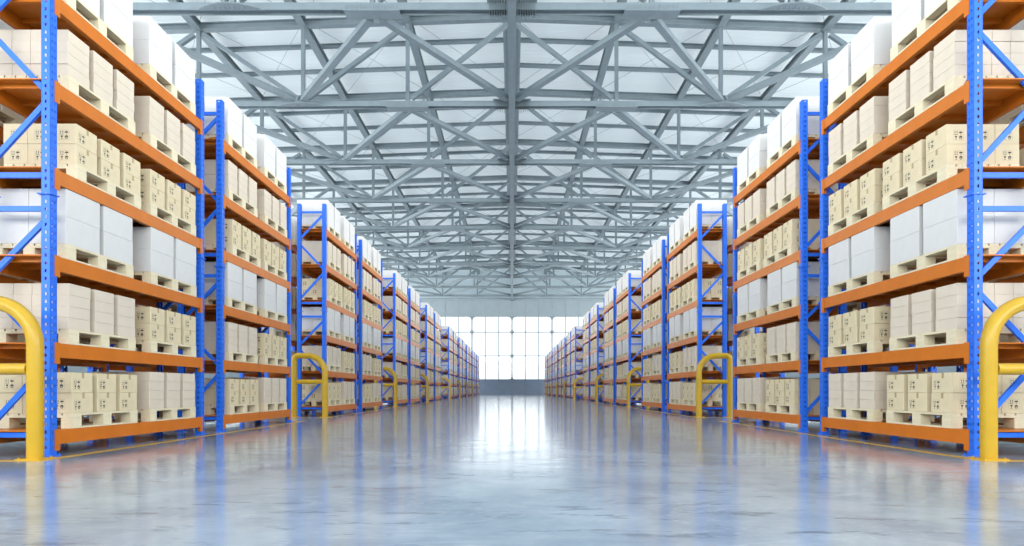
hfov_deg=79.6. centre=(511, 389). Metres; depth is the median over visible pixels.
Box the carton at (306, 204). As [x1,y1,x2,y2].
[297,200,311,210]
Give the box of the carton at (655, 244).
[653,241,656,252]
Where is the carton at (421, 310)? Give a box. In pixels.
[420,308,428,314]
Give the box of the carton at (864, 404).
[860,400,886,408]
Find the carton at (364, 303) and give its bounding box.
[357,300,366,307]
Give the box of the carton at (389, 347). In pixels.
[387,345,398,352]
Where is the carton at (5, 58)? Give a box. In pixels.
[0,52,11,63]
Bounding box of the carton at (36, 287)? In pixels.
[32,283,46,294]
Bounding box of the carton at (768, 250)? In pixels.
[764,243,772,258]
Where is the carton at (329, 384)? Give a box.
[319,383,331,390]
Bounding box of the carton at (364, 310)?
[357,307,366,313]
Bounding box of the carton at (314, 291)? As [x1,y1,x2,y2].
[310,287,319,295]
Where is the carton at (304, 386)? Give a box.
[302,384,307,390]
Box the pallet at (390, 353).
[383,352,400,356]
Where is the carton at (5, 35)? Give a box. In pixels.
[0,30,11,40]
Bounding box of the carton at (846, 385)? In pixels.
[843,382,859,389]
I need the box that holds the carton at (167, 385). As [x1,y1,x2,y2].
[164,382,179,389]
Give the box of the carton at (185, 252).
[174,238,195,266]
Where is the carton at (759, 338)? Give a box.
[753,333,766,345]
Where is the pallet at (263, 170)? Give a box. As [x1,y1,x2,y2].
[257,167,286,194]
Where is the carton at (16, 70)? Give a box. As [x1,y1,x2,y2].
[12,64,30,75]
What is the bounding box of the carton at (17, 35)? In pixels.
[12,30,30,40]
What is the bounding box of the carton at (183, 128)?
[180,123,194,139]
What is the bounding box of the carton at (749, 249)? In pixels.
[745,244,752,257]
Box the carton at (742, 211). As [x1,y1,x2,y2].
[738,208,744,217]
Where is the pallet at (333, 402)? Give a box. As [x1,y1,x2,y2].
[302,399,341,405]
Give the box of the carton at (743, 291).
[737,284,748,301]
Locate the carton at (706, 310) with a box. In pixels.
[690,307,710,319]
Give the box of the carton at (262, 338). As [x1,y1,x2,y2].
[257,333,270,345]
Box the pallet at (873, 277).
[828,271,908,296]
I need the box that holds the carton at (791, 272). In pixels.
[782,262,819,284]
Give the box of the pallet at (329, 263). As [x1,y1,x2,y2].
[302,260,340,273]
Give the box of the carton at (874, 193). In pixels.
[860,185,882,208]
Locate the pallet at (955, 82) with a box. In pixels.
[888,76,1014,135]
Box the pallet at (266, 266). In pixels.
[261,262,286,280]
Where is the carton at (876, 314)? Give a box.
[860,306,890,325]
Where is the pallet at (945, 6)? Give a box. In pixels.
[890,0,960,61]
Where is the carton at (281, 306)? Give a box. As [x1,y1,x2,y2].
[276,298,286,315]
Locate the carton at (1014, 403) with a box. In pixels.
[1001,393,1023,412]
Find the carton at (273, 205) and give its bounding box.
[271,202,278,212]
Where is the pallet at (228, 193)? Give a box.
[186,189,257,217]
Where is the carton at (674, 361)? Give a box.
[673,360,676,367]
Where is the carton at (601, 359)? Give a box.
[595,357,603,362]
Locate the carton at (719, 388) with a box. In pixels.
[715,384,721,390]
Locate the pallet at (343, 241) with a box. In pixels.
[341,239,354,252]
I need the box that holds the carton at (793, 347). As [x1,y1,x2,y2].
[787,344,799,351]
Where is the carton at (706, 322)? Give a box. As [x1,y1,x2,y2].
[690,318,710,330]
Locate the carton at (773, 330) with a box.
[767,327,776,334]
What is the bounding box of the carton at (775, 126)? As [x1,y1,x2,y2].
[767,113,781,142]
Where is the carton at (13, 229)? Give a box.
[0,216,28,243]
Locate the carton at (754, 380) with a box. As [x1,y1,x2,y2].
[752,378,769,383]
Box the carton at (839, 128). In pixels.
[829,123,843,139]
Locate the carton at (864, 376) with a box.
[860,372,888,380]
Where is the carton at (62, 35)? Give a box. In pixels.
[57,30,88,56]
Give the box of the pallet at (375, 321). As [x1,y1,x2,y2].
[373,318,380,325]
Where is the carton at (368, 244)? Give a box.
[367,241,370,252]
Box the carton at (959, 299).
[936,294,966,309]
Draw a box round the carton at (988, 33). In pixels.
[977,30,991,40]
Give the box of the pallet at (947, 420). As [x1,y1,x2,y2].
[886,410,1023,427]
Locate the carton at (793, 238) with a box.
[783,232,799,248]
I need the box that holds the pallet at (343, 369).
[341,367,354,373]
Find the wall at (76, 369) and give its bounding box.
[46,346,331,381]
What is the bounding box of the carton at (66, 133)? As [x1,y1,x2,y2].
[57,124,96,154]
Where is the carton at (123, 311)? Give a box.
[114,305,134,318]
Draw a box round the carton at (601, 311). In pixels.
[595,308,603,314]
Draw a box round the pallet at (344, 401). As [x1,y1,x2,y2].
[342,398,354,404]
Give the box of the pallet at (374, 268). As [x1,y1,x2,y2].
[372,266,380,275]
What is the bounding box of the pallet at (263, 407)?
[247,402,286,411]
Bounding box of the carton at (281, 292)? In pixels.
[276,284,286,301]
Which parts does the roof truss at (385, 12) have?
gusset plate, gusset plate, gusset plate, gusset plate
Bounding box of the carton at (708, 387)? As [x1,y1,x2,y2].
[705,384,714,390]
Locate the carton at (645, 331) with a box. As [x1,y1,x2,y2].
[643,329,646,338]
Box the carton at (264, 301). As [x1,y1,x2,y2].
[257,294,275,311]
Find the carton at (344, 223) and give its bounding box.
[340,217,348,231]
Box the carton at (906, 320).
[890,315,911,327]
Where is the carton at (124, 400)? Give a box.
[116,392,136,410]
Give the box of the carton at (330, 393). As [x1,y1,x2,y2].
[319,391,332,399]
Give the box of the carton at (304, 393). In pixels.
[302,391,307,399]
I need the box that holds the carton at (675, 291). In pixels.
[673,290,676,298]
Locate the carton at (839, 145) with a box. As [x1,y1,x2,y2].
[829,140,843,156]
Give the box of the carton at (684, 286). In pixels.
[682,284,685,293]
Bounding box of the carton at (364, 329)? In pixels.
[357,323,366,332]
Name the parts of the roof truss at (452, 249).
post, post, gusset plate, gusset plate, post, post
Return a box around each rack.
[0,0,206,455]
[0,126,108,424]
[87,305,215,421]
[175,99,292,431]
[239,242,309,411]
[292,277,342,411]
[296,203,357,416]
[337,239,383,411]
[343,380,374,406]
[377,273,408,406]
[397,288,420,404]
[414,305,433,401]
[424,313,440,400]
[439,327,452,398]
[445,332,456,397]
[451,337,461,397]
[457,341,465,396]
[460,345,468,395]
[465,353,470,395]
[469,351,473,393]
[474,355,477,394]
[477,358,479,394]
[544,358,546,394]
[546,355,549,394]
[550,351,554,393]
[553,353,558,395]
[555,345,563,395]
[558,341,566,396]
[562,337,572,397]
[567,332,578,397]
[571,327,584,398]
[583,313,599,400]
[590,305,609,401]
[603,288,627,404]
[615,273,646,406]
[640,239,686,411]
[649,380,680,406]
[666,203,727,416]
[681,277,731,411]
[714,242,784,411]
[731,99,848,431]
[808,304,936,421]
[817,0,1023,455]
[915,126,1023,428]
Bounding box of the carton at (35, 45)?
[31,41,46,51]
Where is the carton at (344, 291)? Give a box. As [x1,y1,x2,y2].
[342,287,346,295]
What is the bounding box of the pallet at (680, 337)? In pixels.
[669,335,682,343]
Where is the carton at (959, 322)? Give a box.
[936,317,966,331]
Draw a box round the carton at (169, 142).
[164,137,179,153]
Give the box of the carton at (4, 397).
[0,393,22,412]
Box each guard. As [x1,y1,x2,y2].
[0,296,55,460]
[291,353,329,416]
[374,367,398,406]
[412,373,428,401]
[438,378,450,398]
[451,380,460,397]
[563,380,572,397]
[573,378,585,398]
[595,373,611,401]
[625,367,649,406]
[694,353,732,416]
[968,296,1023,460]
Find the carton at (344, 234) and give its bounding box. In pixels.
[340,228,348,242]
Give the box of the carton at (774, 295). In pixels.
[767,285,781,305]
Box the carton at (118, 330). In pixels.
[114,326,134,337]
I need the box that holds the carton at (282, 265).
[279,259,285,271]
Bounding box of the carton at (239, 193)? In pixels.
[237,190,247,201]
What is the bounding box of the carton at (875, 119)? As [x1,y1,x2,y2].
[860,115,888,133]
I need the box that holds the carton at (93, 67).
[89,61,112,85]
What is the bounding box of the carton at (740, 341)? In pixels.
[737,337,744,347]
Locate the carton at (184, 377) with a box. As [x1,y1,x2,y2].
[181,373,194,381]
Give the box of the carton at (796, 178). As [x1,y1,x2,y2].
[786,174,799,187]
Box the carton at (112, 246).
[100,231,132,264]
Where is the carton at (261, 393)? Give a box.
[258,390,270,396]
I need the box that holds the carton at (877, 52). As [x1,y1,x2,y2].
[851,41,891,83]
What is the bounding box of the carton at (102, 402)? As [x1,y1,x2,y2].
[93,393,115,411]
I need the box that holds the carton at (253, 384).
[249,380,257,391]
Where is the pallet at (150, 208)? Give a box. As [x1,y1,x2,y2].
[141,202,195,235]
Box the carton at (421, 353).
[420,352,428,356]
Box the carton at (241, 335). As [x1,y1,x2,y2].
[237,331,247,339]
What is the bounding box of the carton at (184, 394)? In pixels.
[170,390,194,398]
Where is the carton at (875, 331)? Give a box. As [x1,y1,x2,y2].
[859,323,889,341]
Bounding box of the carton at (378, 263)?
[377,260,380,270]
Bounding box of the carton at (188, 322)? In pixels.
[181,314,195,331]
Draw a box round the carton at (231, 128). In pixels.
[204,115,241,145]
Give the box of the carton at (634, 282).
[625,278,637,287]
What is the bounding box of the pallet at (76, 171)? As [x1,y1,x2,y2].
[4,164,140,209]
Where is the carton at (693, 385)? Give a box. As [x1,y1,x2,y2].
[691,383,704,390]
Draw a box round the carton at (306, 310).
[302,307,312,314]
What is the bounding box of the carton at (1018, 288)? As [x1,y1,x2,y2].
[1013,283,1023,293]
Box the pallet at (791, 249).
[763,245,819,267]
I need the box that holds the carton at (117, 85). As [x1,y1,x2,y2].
[113,80,133,101]
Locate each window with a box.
[472,316,511,379]
[512,316,551,379]
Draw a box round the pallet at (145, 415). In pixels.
[89,407,195,421]
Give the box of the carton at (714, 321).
[711,318,721,329]
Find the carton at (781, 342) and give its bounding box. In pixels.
[777,338,786,346]
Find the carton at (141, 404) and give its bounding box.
[137,400,163,408]
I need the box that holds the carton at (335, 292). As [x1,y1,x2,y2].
[334,290,337,298]
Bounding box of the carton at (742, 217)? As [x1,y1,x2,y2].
[738,214,744,222]
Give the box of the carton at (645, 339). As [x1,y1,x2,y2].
[643,338,646,346]
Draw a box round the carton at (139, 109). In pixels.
[135,105,163,124]
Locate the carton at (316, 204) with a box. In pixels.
[312,200,333,217]
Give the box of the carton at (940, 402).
[931,393,966,412]
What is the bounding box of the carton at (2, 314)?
[0,311,9,317]
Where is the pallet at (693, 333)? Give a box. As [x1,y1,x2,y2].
[683,330,721,339]
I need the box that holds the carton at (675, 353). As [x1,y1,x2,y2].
[673,352,676,359]
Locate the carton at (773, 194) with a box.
[766,190,775,202]
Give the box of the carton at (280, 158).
[275,147,285,170]
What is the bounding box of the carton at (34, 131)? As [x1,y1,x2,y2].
[28,124,46,143]
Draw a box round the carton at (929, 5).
[924,0,943,17]
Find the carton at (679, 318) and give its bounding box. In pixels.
[675,314,682,325]
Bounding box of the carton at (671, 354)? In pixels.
[669,353,672,360]
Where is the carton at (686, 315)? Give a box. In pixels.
[683,310,689,322]
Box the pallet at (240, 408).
[204,403,258,414]
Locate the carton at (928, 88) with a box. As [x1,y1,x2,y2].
[910,83,932,106]
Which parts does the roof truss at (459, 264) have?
post, post, post, post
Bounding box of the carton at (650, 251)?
[647,247,652,258]
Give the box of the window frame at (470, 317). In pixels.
[441,316,471,348]
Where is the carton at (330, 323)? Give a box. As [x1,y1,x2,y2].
[313,318,333,330]
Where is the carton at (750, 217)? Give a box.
[745,214,752,223]
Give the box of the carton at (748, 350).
[745,346,752,357]
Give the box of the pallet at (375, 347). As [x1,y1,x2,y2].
[372,345,380,350]
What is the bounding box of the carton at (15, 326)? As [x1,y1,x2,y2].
[13,321,20,328]
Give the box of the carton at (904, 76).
[889,70,909,92]
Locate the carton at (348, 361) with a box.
[347,360,350,367]
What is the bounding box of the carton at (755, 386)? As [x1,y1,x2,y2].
[753,384,765,389]
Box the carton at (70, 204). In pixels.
[29,189,99,228]
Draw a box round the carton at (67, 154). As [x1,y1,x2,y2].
[57,144,96,173]
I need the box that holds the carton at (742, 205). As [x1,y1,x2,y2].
[738,202,744,211]
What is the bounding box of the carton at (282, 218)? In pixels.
[279,214,286,223]
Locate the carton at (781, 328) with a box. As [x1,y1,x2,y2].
[777,324,786,332]
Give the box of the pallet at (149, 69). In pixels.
[136,64,195,115]
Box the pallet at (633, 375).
[623,374,640,377]
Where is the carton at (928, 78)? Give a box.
[910,73,932,96]
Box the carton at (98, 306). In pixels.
[90,300,113,314]
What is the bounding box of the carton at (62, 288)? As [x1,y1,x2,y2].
[57,283,90,298]
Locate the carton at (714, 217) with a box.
[711,214,721,223]
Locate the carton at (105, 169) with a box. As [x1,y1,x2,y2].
[97,158,119,185]
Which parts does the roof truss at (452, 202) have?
post, gusset plate, post, post, gusset plate, gusset plate, post, post, gusset plate, post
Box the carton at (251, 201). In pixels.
[248,197,256,207]
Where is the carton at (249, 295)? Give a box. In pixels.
[242,285,256,305]
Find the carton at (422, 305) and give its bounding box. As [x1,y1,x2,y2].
[420,303,428,308]
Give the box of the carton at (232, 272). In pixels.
[204,262,241,284]
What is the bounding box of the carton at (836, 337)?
[829,330,843,345]
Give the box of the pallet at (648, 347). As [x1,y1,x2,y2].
[643,345,651,350]
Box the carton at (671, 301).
[669,299,672,307]
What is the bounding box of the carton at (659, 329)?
[657,323,666,332]
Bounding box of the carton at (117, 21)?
[100,0,132,47]
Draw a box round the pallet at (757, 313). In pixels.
[737,309,778,323]
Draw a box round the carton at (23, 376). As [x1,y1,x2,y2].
[22,375,46,392]
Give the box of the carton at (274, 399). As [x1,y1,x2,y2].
[271,396,278,402]
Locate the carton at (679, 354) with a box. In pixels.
[677,351,682,359]
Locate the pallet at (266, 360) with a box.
[246,356,286,366]
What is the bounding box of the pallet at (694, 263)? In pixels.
[683,260,721,273]
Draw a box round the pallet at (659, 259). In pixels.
[652,256,672,267]
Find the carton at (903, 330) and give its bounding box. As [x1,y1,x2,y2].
[890,326,911,337]
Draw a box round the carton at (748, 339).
[745,335,752,346]
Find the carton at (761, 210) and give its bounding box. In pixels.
[753,208,766,217]
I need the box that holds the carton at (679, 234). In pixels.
[675,228,683,242]
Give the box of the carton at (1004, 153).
[995,144,1018,164]
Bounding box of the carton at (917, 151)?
[903,139,925,168]
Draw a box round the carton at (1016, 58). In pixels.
[1010,53,1023,64]
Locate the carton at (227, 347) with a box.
[224,344,236,351]
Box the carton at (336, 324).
[334,321,339,332]
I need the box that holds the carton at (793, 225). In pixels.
[783,219,799,236]
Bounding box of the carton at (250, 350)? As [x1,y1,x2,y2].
[248,347,256,354]
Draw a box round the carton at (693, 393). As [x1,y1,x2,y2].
[691,391,704,399]
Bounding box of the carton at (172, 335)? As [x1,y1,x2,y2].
[165,327,180,343]
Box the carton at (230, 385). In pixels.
[214,379,238,391]
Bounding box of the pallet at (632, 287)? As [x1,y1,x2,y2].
[623,286,640,292]
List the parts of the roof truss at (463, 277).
post, gusset plate, gusset plate, post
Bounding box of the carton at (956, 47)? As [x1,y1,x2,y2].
[933,42,966,68]
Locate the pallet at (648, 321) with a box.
[643,318,650,325]
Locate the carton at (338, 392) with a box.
[337,391,340,398]
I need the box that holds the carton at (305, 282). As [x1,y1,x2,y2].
[302,279,309,286]
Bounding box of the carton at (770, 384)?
[766,380,774,391]
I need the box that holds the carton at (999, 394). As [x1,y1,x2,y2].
[977,393,1000,412]
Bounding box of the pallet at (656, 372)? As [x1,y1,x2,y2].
[652,370,666,375]
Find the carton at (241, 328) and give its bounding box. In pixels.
[237,324,247,332]
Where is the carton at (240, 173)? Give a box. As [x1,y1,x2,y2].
[237,169,247,181]
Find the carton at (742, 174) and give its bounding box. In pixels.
[737,163,747,186]
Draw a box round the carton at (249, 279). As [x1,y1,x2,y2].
[242,269,256,289]
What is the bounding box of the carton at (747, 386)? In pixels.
[745,384,752,389]
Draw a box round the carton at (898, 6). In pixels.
[892,0,915,22]
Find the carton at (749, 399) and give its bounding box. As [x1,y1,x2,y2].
[745,396,752,402]
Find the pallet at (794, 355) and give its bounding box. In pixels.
[766,351,819,363]
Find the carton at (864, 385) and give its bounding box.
[860,381,886,389]
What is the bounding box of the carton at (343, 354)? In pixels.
[341,351,346,359]
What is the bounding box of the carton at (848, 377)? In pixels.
[844,373,860,381]
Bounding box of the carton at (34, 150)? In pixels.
[28,144,46,164]
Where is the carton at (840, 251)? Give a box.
[829,238,851,265]
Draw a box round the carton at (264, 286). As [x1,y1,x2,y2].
[257,278,275,297]
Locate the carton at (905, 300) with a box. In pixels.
[891,295,911,308]
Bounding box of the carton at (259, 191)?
[257,189,270,199]
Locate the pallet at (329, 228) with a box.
[302,224,340,240]
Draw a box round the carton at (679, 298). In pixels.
[677,295,681,303]
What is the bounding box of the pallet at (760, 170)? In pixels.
[737,167,766,194]
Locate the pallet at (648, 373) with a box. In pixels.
[643,371,651,375]
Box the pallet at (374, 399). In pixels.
[372,397,380,401]
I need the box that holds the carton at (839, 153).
[829,149,842,163]
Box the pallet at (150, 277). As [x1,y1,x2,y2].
[115,271,196,296]
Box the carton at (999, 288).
[994,283,1012,293]
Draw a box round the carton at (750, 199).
[745,195,752,205]
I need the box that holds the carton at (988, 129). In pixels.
[977,124,994,143]
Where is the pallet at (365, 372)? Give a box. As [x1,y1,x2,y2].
[357,370,371,374]
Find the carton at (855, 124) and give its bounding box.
[844,119,859,136]
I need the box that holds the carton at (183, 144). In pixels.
[180,140,194,156]
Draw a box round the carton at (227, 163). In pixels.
[224,160,236,172]
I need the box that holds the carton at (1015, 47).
[1010,42,1023,52]
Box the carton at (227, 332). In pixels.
[224,329,236,337]
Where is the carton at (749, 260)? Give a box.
[745,255,752,268]
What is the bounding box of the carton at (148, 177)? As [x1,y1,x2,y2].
[140,169,164,193]
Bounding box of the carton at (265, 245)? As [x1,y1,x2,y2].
[260,239,270,253]
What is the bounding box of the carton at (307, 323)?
[302,318,312,329]
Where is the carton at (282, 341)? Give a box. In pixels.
[279,337,286,347]
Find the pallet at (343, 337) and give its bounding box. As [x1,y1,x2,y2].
[341,335,354,343]
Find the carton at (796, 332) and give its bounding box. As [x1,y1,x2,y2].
[787,329,799,337]
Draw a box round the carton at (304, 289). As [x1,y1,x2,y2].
[302,287,309,295]
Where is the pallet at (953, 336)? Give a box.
[889,329,1023,350]
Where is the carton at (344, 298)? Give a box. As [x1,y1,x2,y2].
[342,295,346,303]
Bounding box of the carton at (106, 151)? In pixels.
[97,139,119,167]
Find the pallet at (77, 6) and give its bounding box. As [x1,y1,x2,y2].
[63,0,132,60]
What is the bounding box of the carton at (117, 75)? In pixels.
[113,69,133,92]
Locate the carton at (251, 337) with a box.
[248,334,256,341]
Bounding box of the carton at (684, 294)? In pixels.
[682,292,685,300]
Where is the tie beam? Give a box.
[507,0,516,300]
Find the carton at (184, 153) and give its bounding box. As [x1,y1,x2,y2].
[180,148,194,163]
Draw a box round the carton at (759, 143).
[749,134,766,159]
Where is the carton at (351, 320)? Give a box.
[349,317,354,327]
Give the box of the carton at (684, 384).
[683,383,686,390]
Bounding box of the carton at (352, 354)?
[351,353,354,360]
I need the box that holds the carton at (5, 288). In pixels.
[0,283,13,294]
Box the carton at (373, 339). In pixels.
[371,336,376,344]
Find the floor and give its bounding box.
[0,394,1023,545]
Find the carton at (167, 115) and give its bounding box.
[164,110,179,128]
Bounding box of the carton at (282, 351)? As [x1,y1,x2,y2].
[279,347,286,358]
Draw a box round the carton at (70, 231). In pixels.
[29,216,99,253]
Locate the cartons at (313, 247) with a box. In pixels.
[0,96,1023,398]
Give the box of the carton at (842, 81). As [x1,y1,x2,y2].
[828,66,850,104]
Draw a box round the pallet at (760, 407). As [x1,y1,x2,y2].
[737,402,776,411]
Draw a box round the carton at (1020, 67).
[1010,65,1023,75]
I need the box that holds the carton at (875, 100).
[860,96,888,115]
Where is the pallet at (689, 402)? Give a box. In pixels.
[682,399,721,405]
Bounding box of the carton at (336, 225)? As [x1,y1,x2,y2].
[334,219,339,233]
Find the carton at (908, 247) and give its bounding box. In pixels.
[890,231,922,265]
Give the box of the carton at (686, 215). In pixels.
[683,207,689,223]
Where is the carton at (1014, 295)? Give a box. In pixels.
[1013,294,1023,298]
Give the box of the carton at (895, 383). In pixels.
[887,374,907,392]
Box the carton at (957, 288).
[936,283,966,298]
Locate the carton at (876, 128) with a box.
[860,124,887,141]
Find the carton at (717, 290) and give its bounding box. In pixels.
[714,287,721,295]
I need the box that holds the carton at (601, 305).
[595,303,603,308]
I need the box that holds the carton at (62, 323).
[57,318,89,331]
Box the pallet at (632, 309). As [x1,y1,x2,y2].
[623,308,640,314]
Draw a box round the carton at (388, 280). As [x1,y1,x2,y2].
[387,278,398,287]
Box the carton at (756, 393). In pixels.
[753,390,765,396]
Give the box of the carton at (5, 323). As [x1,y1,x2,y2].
[0,318,12,328]
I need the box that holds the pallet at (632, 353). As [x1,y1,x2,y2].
[623,352,640,356]
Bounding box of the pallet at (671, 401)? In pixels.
[669,398,681,404]
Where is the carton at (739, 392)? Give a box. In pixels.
[737,390,744,395]
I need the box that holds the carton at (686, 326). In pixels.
[683,321,689,333]
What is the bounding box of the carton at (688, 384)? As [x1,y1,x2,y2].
[687,383,690,390]
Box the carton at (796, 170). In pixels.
[786,167,799,180]
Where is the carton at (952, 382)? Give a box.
[932,372,966,392]
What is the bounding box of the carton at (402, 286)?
[401,284,404,292]
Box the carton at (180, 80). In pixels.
[172,65,194,103]
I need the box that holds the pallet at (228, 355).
[204,351,257,363]
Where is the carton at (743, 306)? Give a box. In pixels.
[738,298,748,315]
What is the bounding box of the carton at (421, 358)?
[420,357,428,362]
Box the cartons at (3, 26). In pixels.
[0,19,1023,378]
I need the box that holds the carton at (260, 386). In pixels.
[258,384,270,389]
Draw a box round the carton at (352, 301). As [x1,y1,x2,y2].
[351,299,354,307]
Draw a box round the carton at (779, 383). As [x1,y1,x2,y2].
[775,379,784,391]
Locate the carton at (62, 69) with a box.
[57,64,88,88]
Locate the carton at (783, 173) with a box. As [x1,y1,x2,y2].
[776,169,785,181]
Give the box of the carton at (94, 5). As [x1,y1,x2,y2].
[80,0,99,17]
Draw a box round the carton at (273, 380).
[271,378,278,383]
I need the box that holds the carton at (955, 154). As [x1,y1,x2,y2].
[926,144,966,174]
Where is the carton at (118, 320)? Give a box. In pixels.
[114,315,134,327]
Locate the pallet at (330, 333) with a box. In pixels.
[302,330,340,339]
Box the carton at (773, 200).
[767,197,775,207]
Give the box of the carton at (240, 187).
[237,182,246,194]
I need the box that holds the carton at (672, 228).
[669,223,674,237]
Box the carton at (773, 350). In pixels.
[767,347,776,354]
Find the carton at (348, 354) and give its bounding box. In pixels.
[347,352,350,359]
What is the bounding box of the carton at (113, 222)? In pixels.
[100,206,131,241]
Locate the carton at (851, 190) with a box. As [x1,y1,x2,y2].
[844,179,859,201]
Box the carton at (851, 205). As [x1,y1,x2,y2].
[844,195,859,216]
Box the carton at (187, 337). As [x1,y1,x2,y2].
[181,330,195,345]
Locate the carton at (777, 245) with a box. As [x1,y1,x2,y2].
[773,238,782,253]
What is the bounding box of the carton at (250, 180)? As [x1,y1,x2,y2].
[248,177,256,188]
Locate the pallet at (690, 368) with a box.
[683,365,721,371]
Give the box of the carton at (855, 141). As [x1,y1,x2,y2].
[843,137,859,153]
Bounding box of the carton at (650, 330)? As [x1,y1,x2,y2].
[647,328,652,336]
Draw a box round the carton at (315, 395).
[308,391,318,399]
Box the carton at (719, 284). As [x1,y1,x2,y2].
[714,279,721,286]
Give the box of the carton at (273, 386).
[271,384,278,389]
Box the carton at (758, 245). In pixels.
[753,238,763,253]
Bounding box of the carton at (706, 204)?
[690,200,710,217]
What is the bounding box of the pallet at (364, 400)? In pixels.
[357,397,371,402]
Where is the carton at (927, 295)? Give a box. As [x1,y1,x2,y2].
[911,289,935,303]
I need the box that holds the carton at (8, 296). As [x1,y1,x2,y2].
[0,295,12,299]
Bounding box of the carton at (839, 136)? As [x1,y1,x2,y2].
[828,132,843,148]
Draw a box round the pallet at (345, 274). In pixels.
[341,271,354,283]
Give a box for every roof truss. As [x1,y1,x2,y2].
[133,0,891,101]
[158,16,865,160]
[230,88,793,199]
[277,139,746,226]
[291,175,732,247]
[296,203,727,263]
[357,223,666,276]
[371,240,652,286]
[381,254,642,295]
[383,265,640,296]
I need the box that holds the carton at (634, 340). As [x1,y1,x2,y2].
[626,338,637,344]
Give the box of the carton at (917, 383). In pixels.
[908,373,931,392]
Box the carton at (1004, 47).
[993,42,1009,52]
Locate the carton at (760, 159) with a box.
[748,151,766,176]
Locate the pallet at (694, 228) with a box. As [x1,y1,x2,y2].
[683,224,721,240]
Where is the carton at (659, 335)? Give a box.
[657,332,666,341]
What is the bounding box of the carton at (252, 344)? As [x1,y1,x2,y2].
[247,340,256,347]
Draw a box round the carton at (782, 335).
[777,331,786,339]
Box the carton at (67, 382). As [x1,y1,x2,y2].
[57,372,91,392]
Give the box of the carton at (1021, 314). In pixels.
[1013,311,1023,316]
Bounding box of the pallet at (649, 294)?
[643,292,651,300]
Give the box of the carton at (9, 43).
[0,41,11,51]
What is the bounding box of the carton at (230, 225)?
[224,219,240,236]
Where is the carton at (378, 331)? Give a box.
[377,329,380,338]
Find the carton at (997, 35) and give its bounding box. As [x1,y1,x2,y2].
[992,30,1010,41]
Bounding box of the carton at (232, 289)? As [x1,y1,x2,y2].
[204,279,241,300]
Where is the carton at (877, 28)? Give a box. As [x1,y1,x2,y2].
[851,17,891,61]
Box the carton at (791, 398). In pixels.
[785,392,809,404]
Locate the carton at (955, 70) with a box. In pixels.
[933,65,966,89]
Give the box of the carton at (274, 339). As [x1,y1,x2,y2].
[271,335,278,346]
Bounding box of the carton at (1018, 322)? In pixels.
[1013,317,1023,328]
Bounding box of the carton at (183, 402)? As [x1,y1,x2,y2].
[180,399,194,406]
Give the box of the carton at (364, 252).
[357,246,366,258]
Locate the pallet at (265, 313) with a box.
[245,309,286,323]
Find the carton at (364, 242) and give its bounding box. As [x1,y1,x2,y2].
[357,236,366,249]
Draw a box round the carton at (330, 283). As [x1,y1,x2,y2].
[320,279,333,288]
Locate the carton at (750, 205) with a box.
[745,202,752,211]
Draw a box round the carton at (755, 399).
[753,397,765,402]
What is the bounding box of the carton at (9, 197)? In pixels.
[0,189,28,215]
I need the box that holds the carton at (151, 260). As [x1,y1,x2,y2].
[133,249,173,278]
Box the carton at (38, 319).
[36,318,46,326]
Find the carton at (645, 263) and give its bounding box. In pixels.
[643,260,646,270]
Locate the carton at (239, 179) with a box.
[237,176,247,188]
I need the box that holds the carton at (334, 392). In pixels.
[333,391,336,398]
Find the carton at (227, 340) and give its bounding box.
[224,336,237,344]
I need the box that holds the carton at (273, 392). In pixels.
[271,390,278,395]
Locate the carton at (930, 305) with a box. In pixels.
[912,300,935,313]
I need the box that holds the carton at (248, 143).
[242,131,256,159]
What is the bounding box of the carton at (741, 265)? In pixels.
[738,259,744,271]
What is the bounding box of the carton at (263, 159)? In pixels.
[257,151,274,175]
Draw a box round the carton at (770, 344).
[767,340,776,347]
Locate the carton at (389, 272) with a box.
[387,270,398,279]
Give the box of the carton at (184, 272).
[174,259,195,285]
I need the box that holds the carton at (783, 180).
[776,176,785,188]
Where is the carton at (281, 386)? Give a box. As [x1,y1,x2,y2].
[279,384,285,389]
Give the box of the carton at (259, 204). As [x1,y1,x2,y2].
[257,202,270,212]
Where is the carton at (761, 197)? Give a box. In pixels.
[753,195,766,205]
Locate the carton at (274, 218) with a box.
[271,214,278,223]
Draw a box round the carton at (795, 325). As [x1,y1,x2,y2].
[787,322,799,330]
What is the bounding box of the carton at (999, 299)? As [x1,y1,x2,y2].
[994,294,1012,305]
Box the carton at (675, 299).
[673,297,676,305]
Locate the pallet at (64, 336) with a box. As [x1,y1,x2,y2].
[0,329,135,350]
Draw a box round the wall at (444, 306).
[336,269,687,393]
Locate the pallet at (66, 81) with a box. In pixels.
[0,75,134,134]
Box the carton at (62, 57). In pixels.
[57,52,88,78]
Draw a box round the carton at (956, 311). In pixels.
[936,306,966,320]
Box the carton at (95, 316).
[90,311,113,324]
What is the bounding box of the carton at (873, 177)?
[860,168,882,192]
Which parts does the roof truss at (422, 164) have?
post, gusset plate, post, post, gusset plate, gusset plate, post, post, gusset plate, post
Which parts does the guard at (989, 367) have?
plate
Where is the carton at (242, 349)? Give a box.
[237,346,247,353]
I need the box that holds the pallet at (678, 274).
[669,271,682,283]
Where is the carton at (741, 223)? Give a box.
[738,220,744,228]
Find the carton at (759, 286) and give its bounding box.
[749,278,767,297]
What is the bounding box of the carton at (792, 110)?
[782,97,819,128]
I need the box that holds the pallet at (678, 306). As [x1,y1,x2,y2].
[669,303,680,313]
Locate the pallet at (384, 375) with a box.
[383,374,400,377]
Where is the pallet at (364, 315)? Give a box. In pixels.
[357,313,372,321]
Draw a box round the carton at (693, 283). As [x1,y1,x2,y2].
[690,279,703,288]
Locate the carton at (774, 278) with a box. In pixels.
[768,269,781,289]
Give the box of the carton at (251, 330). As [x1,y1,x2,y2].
[248,327,256,334]
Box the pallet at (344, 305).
[342,303,354,313]
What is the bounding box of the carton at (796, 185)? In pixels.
[786,182,799,194]
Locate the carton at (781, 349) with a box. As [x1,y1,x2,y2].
[777,346,786,352]

